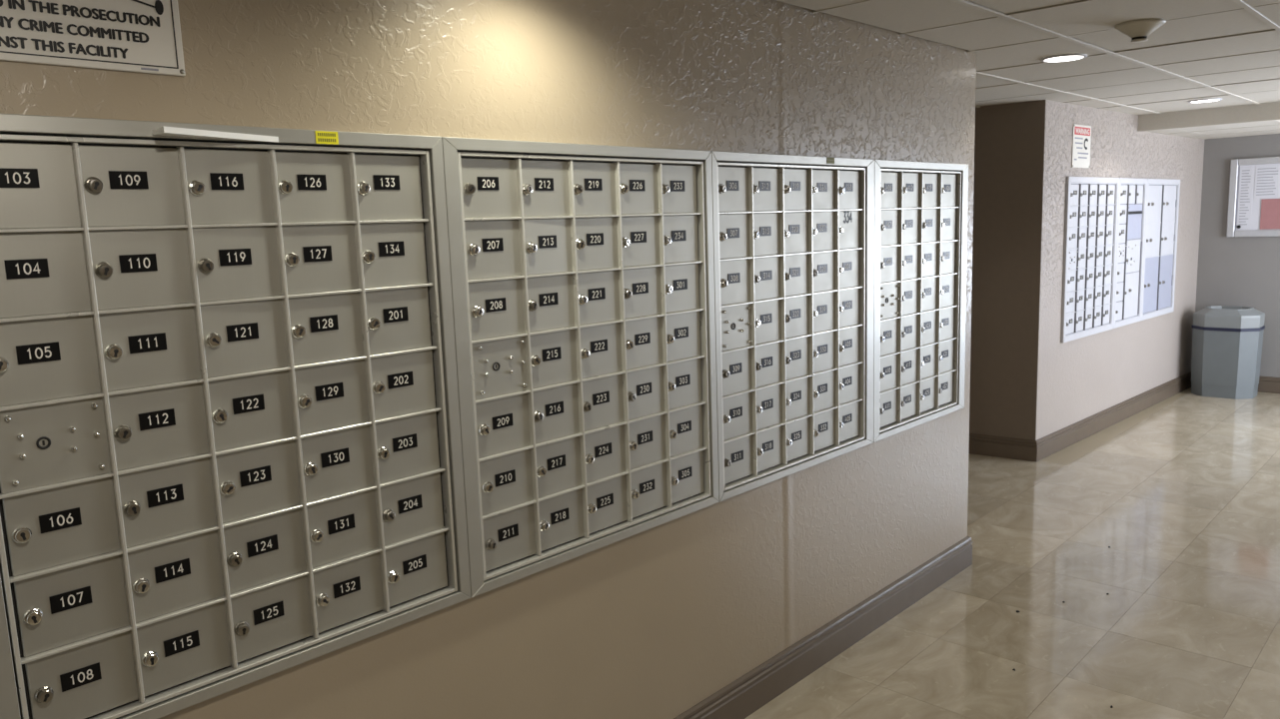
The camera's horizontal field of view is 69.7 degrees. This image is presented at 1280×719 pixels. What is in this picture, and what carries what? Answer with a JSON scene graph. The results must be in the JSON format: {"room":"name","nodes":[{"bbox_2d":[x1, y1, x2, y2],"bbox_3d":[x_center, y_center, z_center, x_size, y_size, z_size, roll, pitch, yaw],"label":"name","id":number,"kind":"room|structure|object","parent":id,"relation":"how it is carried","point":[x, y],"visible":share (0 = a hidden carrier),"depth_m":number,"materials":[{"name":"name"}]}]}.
{"room":"apartment mail room","nodes":[
{"label":"apartment mail room","id":0,"kind":"room"},
{"bbox_2d":[0,0,976,718],"bbox_3d":[-1.198,0.130,2.572,1.840,2.315,5.760,6,12,43],"label":"wall","id":1,"kind":"structure","parent":0,"point":[651,624],"depth_m":2.44,"materials":[{"name":"beige paint"}]},
{"bbox_2d":[0,0,185,75],"bbox_3d":[-0.906,-0.588,1.446,0.008,0.245,0.342,6,12,43],"label":"sign","id":2,"kind":"object","parent":1,"relation":"attached to","point":[142,36],"visible":1,"depth_m":1.48,"materials":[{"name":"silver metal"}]},
{"bbox_2d":[0,113,471,718],"bbox_3d":[-0.709,0.096,1.704,0.089,1.034,0.907,6,12,43],"label":"mailbox","id":3,"kind":"object","parent":1,"relation":"attached to","point":[231,458],"visible":1,"depth_m":1.67,"materials":[{"name":"metal"}]},
{"bbox_2d":[441,136,719,597],"bbox_3d":[-0.104,-0.024,2.374,0.038,1.034,0.911,6,12,43],"label":"mailbox","id":4,"kind":"object","parent":1,"relation":"attached to","point":[583,275],"visible":1,"depth_m":2.31,"materials":[{"name":"metal"}]},
{"bbox_2d":[711,150,874,502],"bbox_3d":[0.525,-0.143,3.031,0.039,1.034,0.921,6,12,43],"label":"mailbox","id":5,"kind":"object","parent":1,"relation":"attached to","point":[793,236],"visible":1,"depth_m":2.99,"materials":[{"name":"metal"}]},
{"bbox_2d":[673,536,972,718],"bbox_3d":[-1.100,1.173,2.679,1.721,0.134,5.778,6,12,43],"label":"baseboard","id":6,"kind":"structure","parent":1,"relation":"attached to","point":[749,692],"depth_m":3.29,"materials":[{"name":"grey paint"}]},
{"bbox_2d":[873,159,968,442],"bbox_3d":[1.107,-0.253,3.643,0.036,1.034,0.780,6,12,43],"label":"mailbox","id":7,"kind":"object","parent":1,"relation":"attached to","point":[920,208],"visible":0.99,"depth_m":3.63,"materials":[{"name":"metal"}]},
{"bbox_2d":[969,99,1045,440],"bbox_3d":[1.935,-0.500,6.109,1.363,2.315,0.001,5,11,37],"label":"wall","id":8,"kind":"structure","parent":0,"point":[1008,138],"depth_m":5.80,"materials":[{"name":"beige paint"}]},
{"bbox_2d":[744,387,1279,718],"bbox_3d":[1.853,1.050,3.564,5.206,0.082,11.398,6,12,43],"label":"floor","id":9,"kind":"structure","parent":0,"point":[1183,491],"depth_m":3.77,"materials":[{"name":"tile"}]},
{"bbox_2d":[1191,305,1265,399],"bbox_3d":[4.884,-0.070,7.661,0.486,0.729,0.419,6,12,43],"label":"waste bin","id":10,"kind":"object","parent":9,"relation":"on","point":[1227,341],"visible":1,"depth_m":7.50,"materials":[{"name":"grey plastic"}]},
{"bbox_2d":[776,0,1279,139],"bbox_3d":[1.777,-1.196,3.232,5.206,0.223,11.398,6,12,43],"label":"ceiling","id":11,"kind":"structure","parent":0,"point":[1228,50],"depth_m":3.79,"materials":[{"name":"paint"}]},
{"bbox_2d":[1040,52,1087,62],"bbox_3d":[1.845,-1.313,4.005,0.189,0.010,0.189,6,12,43],"label":"recessed light","id":12,"kind":"object","parent":11,"relation":"in","point":[1069,57],"visible":1,"depth_m":3.98,"materials":[{"name":"white glass"}]},
{"bbox_2d":[1114,17,1166,42],"bbox_3d":[1.801,-1.181,3.316,0.164,0.066,0.164,6,12,43],"label":"smoke detector","id":13,"kind":"object","parent":11,"relation":"attached to","point":[1139,30],"visible":1,"depth_m":3.28,"materials":[{"name":"plastic"}]},
{"bbox_2d":[1188,97,1222,102],"bbox_3d":[3.585,-1.644,5.837,0.189,0.010,0.189,6,12,43],"label":"recessed light","id":14,"kind":"object","parent":11,"relation":"in","point":[1210,99],"visible":1,"depth_m":5.80,"materials":[{"name":"white glass"}]},
{"bbox_2d":[1137,101,1279,131],"bbox_3d":[4.799,-1.600,5.550,3.480,0.142,0.027,6,12,43],"label":"soffit","id":15,"kind":"structure","parent":11,"relation":"attached to","point":[1264,111],"depth_m":6.34,"materials":[{"name":"beige paint"}]},
{"bbox_2d":[1035,99,1204,440],"bbox_3d":[3.177,-0.728,7.361,3.356,2.315,1.438,-10,12,-43],"label":"wall","id":16,"kind":"structure","parent":0,"point":[1078,380],"depth_m":6.48,"materials":[{"name":"beige paint"}]},
{"bbox_2d":[968,371,1191,462],"bbox_3d":[3.360,0.407,6.823,3.728,0.134,1.218,-5,9,-22],"label":"baseboard","id":17,"kind":"structure","parent":16,"relation":"attached to","point":[1036,451],"depth_m":6.22,"materials":[{"name":"brown paint"}]},
{"bbox_2d":[1071,123,1091,167],"bbox_3d":[2.862,-1.381,5.960,0.295,0.270,0.009,-10,12,-44],"label":"warning sign","id":18,"kind":"object","parent":16,"relation":"attached to","point":[1081,135],"visible":1,"depth_m":5.95,"materials":[{"name":"paper"}]},
{"bbox_2d":[1060,176,1119,342],"bbox_3d":[3.042,-0.691,6.222,0.897,1.064,0.044,-10,12,-43],"label":"mailbox","id":19,"kind":"object","parent":16,"relation":"attached to","point":[1091,203],"visible":1,"depth_m":6.19,"materials":[{"name":"metal"}]},
{"bbox_2d":[1113,177,1147,328],"bbox_3d":[3.571,-0.785,6.731,0.581,1.064,0.043,-10,12,-43],"label":"mailbox","id":20,"kind":"object","parent":16,"relation":"attached to","point":[1132,192],"visible":0.99,"depth_m":6.73,"materials":[{"name":"metal"}]},
{"bbox_2d":[1141,178,1180,320],"bbox_3d":[4.061,-0.871,7.202,0.787,1.064,0.043,-10,12,-43],"label":"locker","id":21,"kind":"object","parent":16,"relation":"attached to","point":[1162,197],"visible":0.99,"depth_m":7.20,"materials":[{"name":"metal"}]},
{"bbox_2d":[1195,133,1279,377],"bbox_3d":[5.907,-0.766,6.987,3.973,2.315,0.082,6,12,43],"label":"wall","id":22,"kind":"structure","parent":0,"point":[1237,271],"depth_m":7.73,"materials":[{"name":"grey paint"}]},
{"bbox_2d":[1226,156,1279,237],"bbox_3d":[5.397,-1.304,7.297,1.247,0.644,0.033,6,12,43],"label":"notice board","id":23,"kind":"object","parent":22,"relation":"attached to","point":[1233,230],"visible":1,"depth_m":7.63,"materials":[{"name":"white metal"}]},
{"bbox_2d":[1237,166,1254,227],"bbox_3d":[5.030,-1.346,7.642,0.099,0.493,0.002,6,12,43],"label":"notice sheet","id":24,"kind":"object","parent":23,"relation":"attached to","point":[1246,174],"visible":1,"depth_m":7.64,"materials":[{"name":"white paper"}]},
{"bbox_2d":[1254,164,1279,197],"bbox_3d":[5.132,-1.456,7.524,0.171,0.260,0.002,6,12,43],"label":"notice sheet","id":25,"kind":"object","parent":23,"relation":"attached to","point":[1267,178],"visible":1,"depth_m":7.52,"materials":[{"name":"white paper"}]},
{"bbox_2d":[1260,198,1279,229],"bbox_3d":[5.197,-1.189,7.508,0.219,0.247,0.002,6,12,43],"label":"notice sheet","id":26,"kind":"object","parent":23,"relation":"attached to","point":[1270,208],"visible":1,"depth_m":7.54,"materials":[{"name":"pink paper"}]},
{"bbox_2d":[1258,375,1279,393],"bbox_3d":[5.629,0.249,7.366,2.137,0.134,0.018,6,12,43],"label":"baseboard","id":27,"kind":"structure","parent":22,"relation":"attached to","point":[1271,385],"depth_m":7.70,"materials":[{"name":"brown paint"}]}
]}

